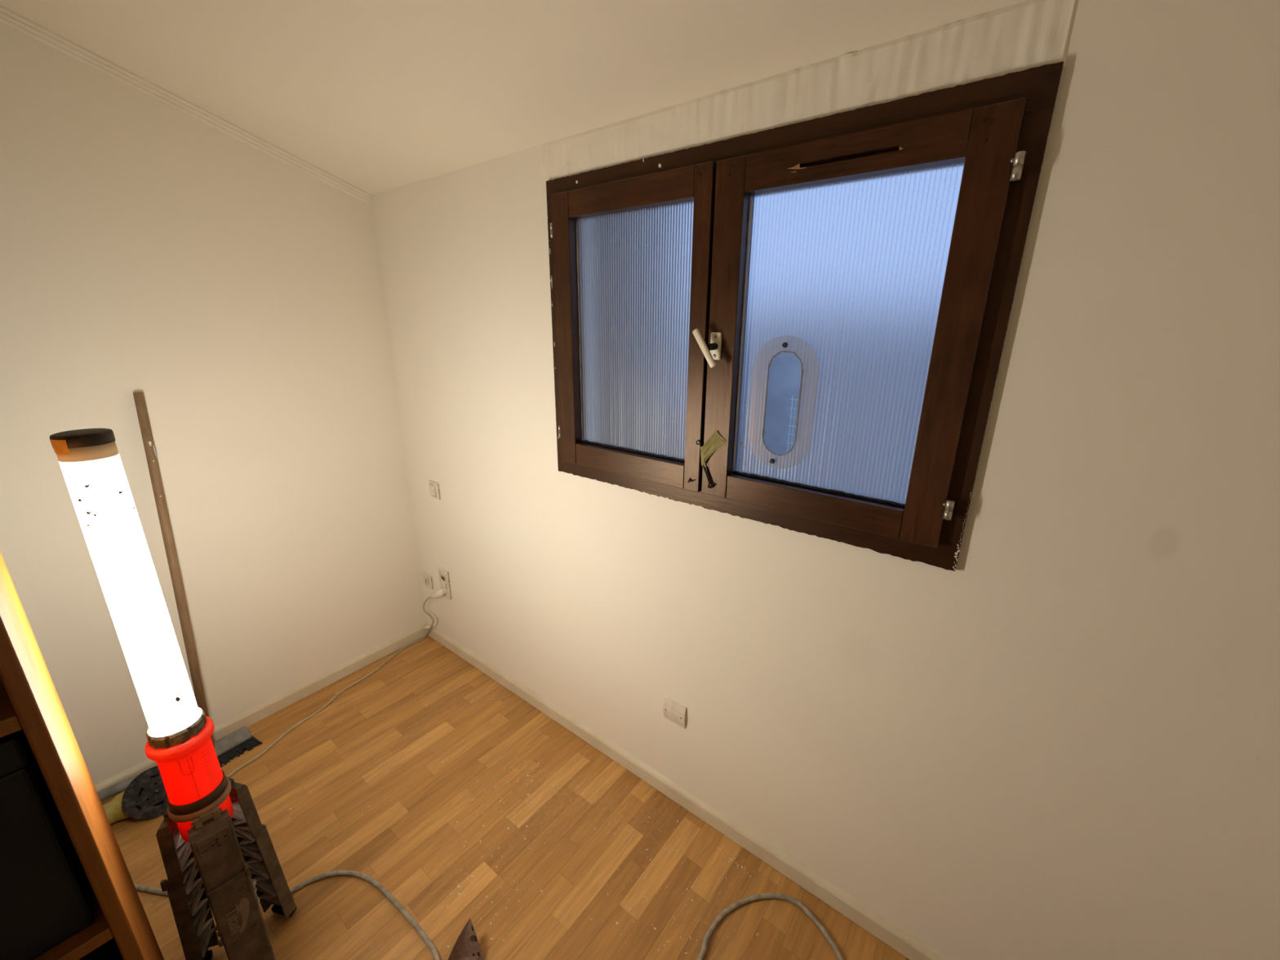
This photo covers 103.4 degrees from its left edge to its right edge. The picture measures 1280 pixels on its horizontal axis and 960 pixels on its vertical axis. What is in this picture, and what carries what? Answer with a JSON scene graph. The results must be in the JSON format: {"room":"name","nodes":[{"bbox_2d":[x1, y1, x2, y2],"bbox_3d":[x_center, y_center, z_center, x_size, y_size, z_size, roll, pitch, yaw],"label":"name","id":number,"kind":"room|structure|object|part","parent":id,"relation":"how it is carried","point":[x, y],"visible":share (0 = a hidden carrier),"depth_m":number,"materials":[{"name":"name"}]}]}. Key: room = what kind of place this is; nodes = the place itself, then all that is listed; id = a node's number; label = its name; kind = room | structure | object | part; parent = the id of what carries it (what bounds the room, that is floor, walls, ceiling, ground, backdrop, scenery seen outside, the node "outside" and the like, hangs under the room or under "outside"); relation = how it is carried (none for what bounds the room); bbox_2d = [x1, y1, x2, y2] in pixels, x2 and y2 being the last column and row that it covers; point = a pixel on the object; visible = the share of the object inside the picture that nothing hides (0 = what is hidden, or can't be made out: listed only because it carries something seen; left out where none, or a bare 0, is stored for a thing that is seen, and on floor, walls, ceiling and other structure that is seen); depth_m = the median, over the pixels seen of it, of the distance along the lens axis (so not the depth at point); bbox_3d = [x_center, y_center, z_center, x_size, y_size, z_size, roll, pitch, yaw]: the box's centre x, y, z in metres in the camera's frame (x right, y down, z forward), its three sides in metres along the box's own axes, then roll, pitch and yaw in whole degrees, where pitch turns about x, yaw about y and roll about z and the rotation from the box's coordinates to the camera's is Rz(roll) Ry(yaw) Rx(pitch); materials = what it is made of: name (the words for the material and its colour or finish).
{"room":"empty bedroom","nodes":[
{"label":"empty bedroom","id":0,"kind":"room"},
{"bbox_2d":[0,22,426,785],"bbox_3d":[-1.943,-0.253,1.161,0.120,2.828,2.754,13,21,34],"label":"wall","id":1,"kind":"structure","parent":0,"point":[146,247],"depth_m":1.68,"materials":[{"name":"beige paint"}]},
{"bbox_2d":[0,4,371,205],"bbox_3d":[-1.881,-1.184,0.828,0.018,0.858,2.751,13,21,34],"label":"trim","id":2,"kind":"structure","parent":1,"relation":"attached to","point":[8,18],"depth_m":1.50,"materials":[{"name":"paint"}]},
{"bbox_2d":[94,623,426,801],"bbox_3d":[-1.905,1.081,1.524,0.014,0.063,2.736,13,21,34],"label":"baseboard","id":3,"kind":"structure","parent":1,"relation":"attached to","point":[248,717],"depth_m":2.12,"materials":[{"name":"paint"}]},
{"bbox_2d":[101,635,909,959],"bbox_3d":[-0.626,1.421,0.653,3.490,0.050,3.070,13,21,36],"label":"floor","id":4,"kind":"structure","parent":0,"point":[410,840],"depth_m":1.55,"materials":[{"name":"laminate"}]},
{"bbox_2d":[0,551,164,959],"bbox_3d":[-1.169,0.535,0.634,0.304,1.644,0.620,14,22,38],"label":"bookcase","id":5,"kind":"object","parent":4,"relation":"on","point":[30,702],"visible":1,"depth_m":0.80,"materials":[{"name":"brown wood"}]},
{"bbox_3d":[-1.167,0.377,0.585,0.290,0.024,0.578,14,22,38],"label":"shelf","id":6,"kind":"part","parent":5,"relation":"part of","materials":[{"name":"brown wood"}]},
{"bbox_2d":[0,728,94,959],"bbox_3d":[-1.175,0.589,0.657,0.263,0.382,0.557,14,22,38],"label":"storage box","id":7,"kind":"object","parent":5,"relation":"on","point":[46,900],"visible":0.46,"depth_m":0.77,"materials":[{"name":"black plastic"}]},
{"bbox_3d":[-1.174,0.431,0.608,0.263,0.052,0.557,14,22,38],"label":"lid","id":8,"kind":"part","parent":7,"relation":"part of","materials":[{"name":"black plastic"}]},
{"bbox_3d":[-1.170,0.786,0.711,0.290,0.024,0.578,14,22,38],"label":"shelf","id":9,"kind":"part","parent":5,"relation":"part of","materials":[{"name":"brown wood"}]},
{"bbox_2d":[97,765,168,824],"bbox_3d":[-1.780,1.033,1.521,0.653,0.156,0.131,-11,21,-33],"label":"sander","id":10,"kind":"object","parent":4,"relation":"on","point":[144,796],"depth_m":1.61,"materials":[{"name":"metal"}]},
{"bbox_3d":[-1.564,1.002,1.635,0.048,0.150,0.153,13,21,36],"label":"backing plate","id":11,"kind":"part","parent":10,"relation":"part of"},
{"bbox_2d":[48,427,297,959],"bbox_3d":[-0.969,0.560,1.071,0.193,1.341,0.220,15,22,39],"label":"work lamp","id":12,"kind":"object","parent":4,"relation":"on","point":[216,851],"visible":1,"depth_m":1.06,"materials":[{"name":"white plastic"}]},
{"bbox_3d":[-1.065,0.968,1.172,0.036,0.437,0.071,-6,18,-19],"label":"raised panel","id":13,"kind":"part","parent":12,"relation":"part of","materials":[{"name":"plastic"}]},
{"bbox_3d":[-1.055,0.963,1.179,0.058,0.473,0.074,-6,18,-19],"label":"leg","id":14,"kind":"part","parent":12,"relation":"part of","materials":[{"name":"plastic"}]},
{"bbox_3d":[-0.926,0.972,1.155,0.058,0.473,0.074,15,22,39],"label":"leg","id":15,"kind":"part","parent":12,"relation":"part of","materials":[{"name":"plastic"}]},
{"bbox_3d":[-0.914,0.976,1.152,0.036,0.437,0.071,15,22,39],"label":"raised panel","id":16,"kind":"part","parent":12,"relation":"part of","materials":[{"name":"plastic"}]},
{"bbox_3d":[-0.966,0.934,1.275,0.074,0.473,0.058,4,18,12],"label":"leg","id":17,"kind":"part","parent":12,"relation":"part of","materials":[{"name":"plastic"}]},
{"bbox_2d":[133,392,262,767],"bbox_3d":[-1.560,0.405,1.611,0.162,1.314,0.320,8,19,22],"label":"broom","id":18,"kind":"object","parent":4,"relation":"on","point":[236,743],"visible":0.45,"depth_m":1.71,"materials":[{"name":"brown wood"}]},
{"bbox_3d":[-1.559,0.353,1.702,0.025,1.268,0.141,-1,17,-5],"label":"handle","id":19,"kind":"part","parent":18,"relation":"part of","materials":[{"name":"brown wood"}]},
{"bbox_2d":[226,586,446,777],"bbox_3d":[-1.256,0.784,2.027,0.232,0.344,1.060,10,19,27],"label":"extension cord","id":20,"kind":"object","parent":4,"relation":"on","point":[439,593],"visible":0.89,"depth_m":2.23,"materials":[{"name":"white plastic"}]},
{"bbox_2d":[448,918,484,959],"bbox_3d":[-0.435,1.179,1.257,0.083,0.058,0.092,13,21,36],"label":"sandpaper","id":21,"kind":"object","parent":4,"relation":"on","point":[467,947],"visible":1,"depth_m":1.28,"materials":[{"name":"brown paper"}]},
{"bbox_2d":[133,870,844,959],"bbox_3d":[-0.425,1.171,1.360,2.379,0.012,0.652,6,18,18],"label":"cable","id":22,"kind":"object","parent":4,"relation":"on","point":[400,908],"visible":0.74,"depth_m":1.39,"materials":[{"name":"grey rubber"}]},
{"bbox_2d":[248,656,844,954],"bbox_3d":[-0.478,1.150,1.444,2.426,0.003,1.140,13,21,36],"label":"crumbs","id":23,"kind":"object","parent":4,"relation":"on","point":[458,886],"visible":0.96,"depth_m":1.51,"materials":[{"name":"white"}]},
{"bbox_2d":[0,0,1027,195],"bbox_3d":[-0.607,-0.949,-0.081,3.490,1.015,3.070,13,21,36],"label":"ceiling","id":24,"kind":"structure","parent":0,"point":[377,96],"depth_m":1.16,"materials":[{"name":"beige paint"}]},
{"bbox_2d":[371,0,1279,959],"bbox_3d":[0.260,0.114,1.433,3.490,2.018,0.205,13,21,36],"label":"wall","id":25,"kind":"structure","parent":0,"point":[1062,742],"depth_m":0.99,"materials":[{"name":"beige paint"}]},
{"bbox_2d":[422,572,433,589],"bbox_3d":[-1.036,0.492,2.461,0.072,0.070,0.013,13,21,36],"label":"outlet","id":26,"kind":"object","parent":25,"relation":"attached to","point":[427,579],"visible":1,"depth_m":2.45,"materials":[{"name":"paint"}]},
{"bbox_2d":[428,480,440,499],"bbox_3d":[-0.905,0.045,2.220,0.070,0.076,0.012,13,21,36],"label":"light switch","id":27,"kind":"object","parent":25,"relation":"attached to","point":[434,491],"visible":1,"depth_m":2.21,"materials":[{"name":"paint"}]},
{"bbox_2d":[437,567,451,599],"bbox_3d":[-0.914,0.484,2.361,0.076,0.143,0.012,13,21,36],"label":"double socket","id":28,"kind":"object","parent":25,"relation":"attached to","point":[444,580],"visible":0.92,"depth_m":2.35,"materials":[{"name":"paint"}]},
{"bbox_2d":[662,695,686,728],"bbox_3d":[0.110,0.741,1.609,0.081,0.082,0.011,13,21,36],"label":"blank plate","id":29,"kind":"object","parent":25,"relation":"attached to","point":[675,712],"visible":1,"depth_m":1.60,"materials":[{"name":"paint"}]},
{"bbox_2d":[424,622,949,959],"bbox_3d":[0.182,1.060,1.630,3.249,0.074,0.035,13,21,36],"label":"baseboard","id":30,"kind":"structure","parent":25,"relation":"attached to","point":[893,935],"depth_m":1.58,"materials":[{"name":"paint"}]},
{"bbox_2d":[546,61,1063,571],"bbox_3d":[0.196,-0.334,1.234,1.143,0.852,0.159,13,21,36],"label":"window","id":31,"kind":"structure","parent":25,"relation":"in","point":[880,246],"depth_m":1.08,"materials":[{"name":"brown wood"}]},
{"bbox_3d":[-0.024,-0.051,1.484,0.401,0.066,0.060,13,21,36],"label":"rail","id":32,"kind":"part","parent":31,"relation":"part of","materials":[{"name":"brown wood"}]},
{"bbox_3d":[-0.019,-0.718,1.278,0.401,0.064,0.060,13,21,36],"label":"rail","id":33,"kind":"part","parent":31,"relation":"part of","materials":[{"name":"brown wood"}]},
{"bbox_3d":[-0.029,-0.386,1.387,0.515,0.764,0.060,13,21,36],"label":"sash","id":34,"kind":"part","parent":31,"relation":"part of","materials":[{"name":"brown wood"}]},
{"bbox_3d":[-0.019,-0.386,1.384,0.418,0.650,0.001,13,21,36],"label":"pane","id":35,"kind":"part","parent":31,"relation":"part of","materials":[{"name":"blue"}]},
{"bbox_3d":[0.150,-0.308,1.180,0.066,0.088,0.010,13,21,36],"label":"handle","id":36,"kind":"part","parent":31,"relation":"part of","materials":[{"name":"silver metal"}]},
{"bbox_2d":[700,431,726,466],"bbox_3d":[0.182,-0.076,1.264,0.070,0.097,0.005,10,19,27],"label":"tape","id":37,"kind":"object","parent":31,"relation":"attached to","point":[715,441],"visible":1,"depth_m":1.26,"materials":[{"name":"yellow paper"}]},
{"bbox_3d":[0.179,-0.317,1.195,0.028,0.063,0.008,13,21,36],"label":"plate","id":38,"kind":"part","parent":31,"relation":"part of","materials":[{"name":"silver metal"}]},
{"bbox_3d":[0.210,0.037,1.373,1.141,0.060,0.102,13,21,36],"label":"frame sill","id":39,"kind":"part","parent":31,"relation":"part of","materials":[{"name":"brown wood"}]},
{"bbox_3d":[0.394,0.049,1.175,0.403,0.062,0.060,13,21,36],"label":"rail","id":40,"kind":"part","parent":31,"relation":"part of","materials":[{"name":"brown wood"}]},
{"bbox_3d":[0.399,-0.282,1.076,0.420,0.646,0.001,13,21,36],"label":"pane","id":41,"kind":"part","parent":31,"relation":"part of","materials":[{"name":"blue"}]},
{"bbox_3d":[0.400,-0.615,0.970,0.403,0.069,0.060,13,21,36],"label":"rail","id":42,"kind":"part","parent":31,"relation":"part of","materials":[{"name":"brown wood"}]},
{"bbox_3d":[0.396,-0.285,1.073,0.544,0.760,0.060,13,21,36],"label":"sash","id":43,"kind":"part","parent":31,"relation":"part of","materials":[{"name":"brown wood"}]},
{"bbox_3d":[3.439,0.005,6.768,14.000,0.100,11.790,13,21,36],"label":"ground","id":44,"kind":"structure","parent":0,"visible":0},
{"bbox_2d":[764,351,804,456],"bbox_3d":[3.089,0.183,2.601,5.620,2.020,0.200,13,21,36],"label":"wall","id":45,"kind":"structure","parent":44,"relation":"on","point":[784,369],"depth_m":3.86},
{"bbox_2d":[785,395,800,453],"bbox_3d":[0.793,0.397,2.544,0.230,1.610,0.004,13,21,36],"label":"mesh panel","id":46,"kind":"object","parent":44,"relation":"on","point":[789,425],"visible":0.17,"depth_m":2.40,"materials":[{"name":"grey metal"}]}
]}

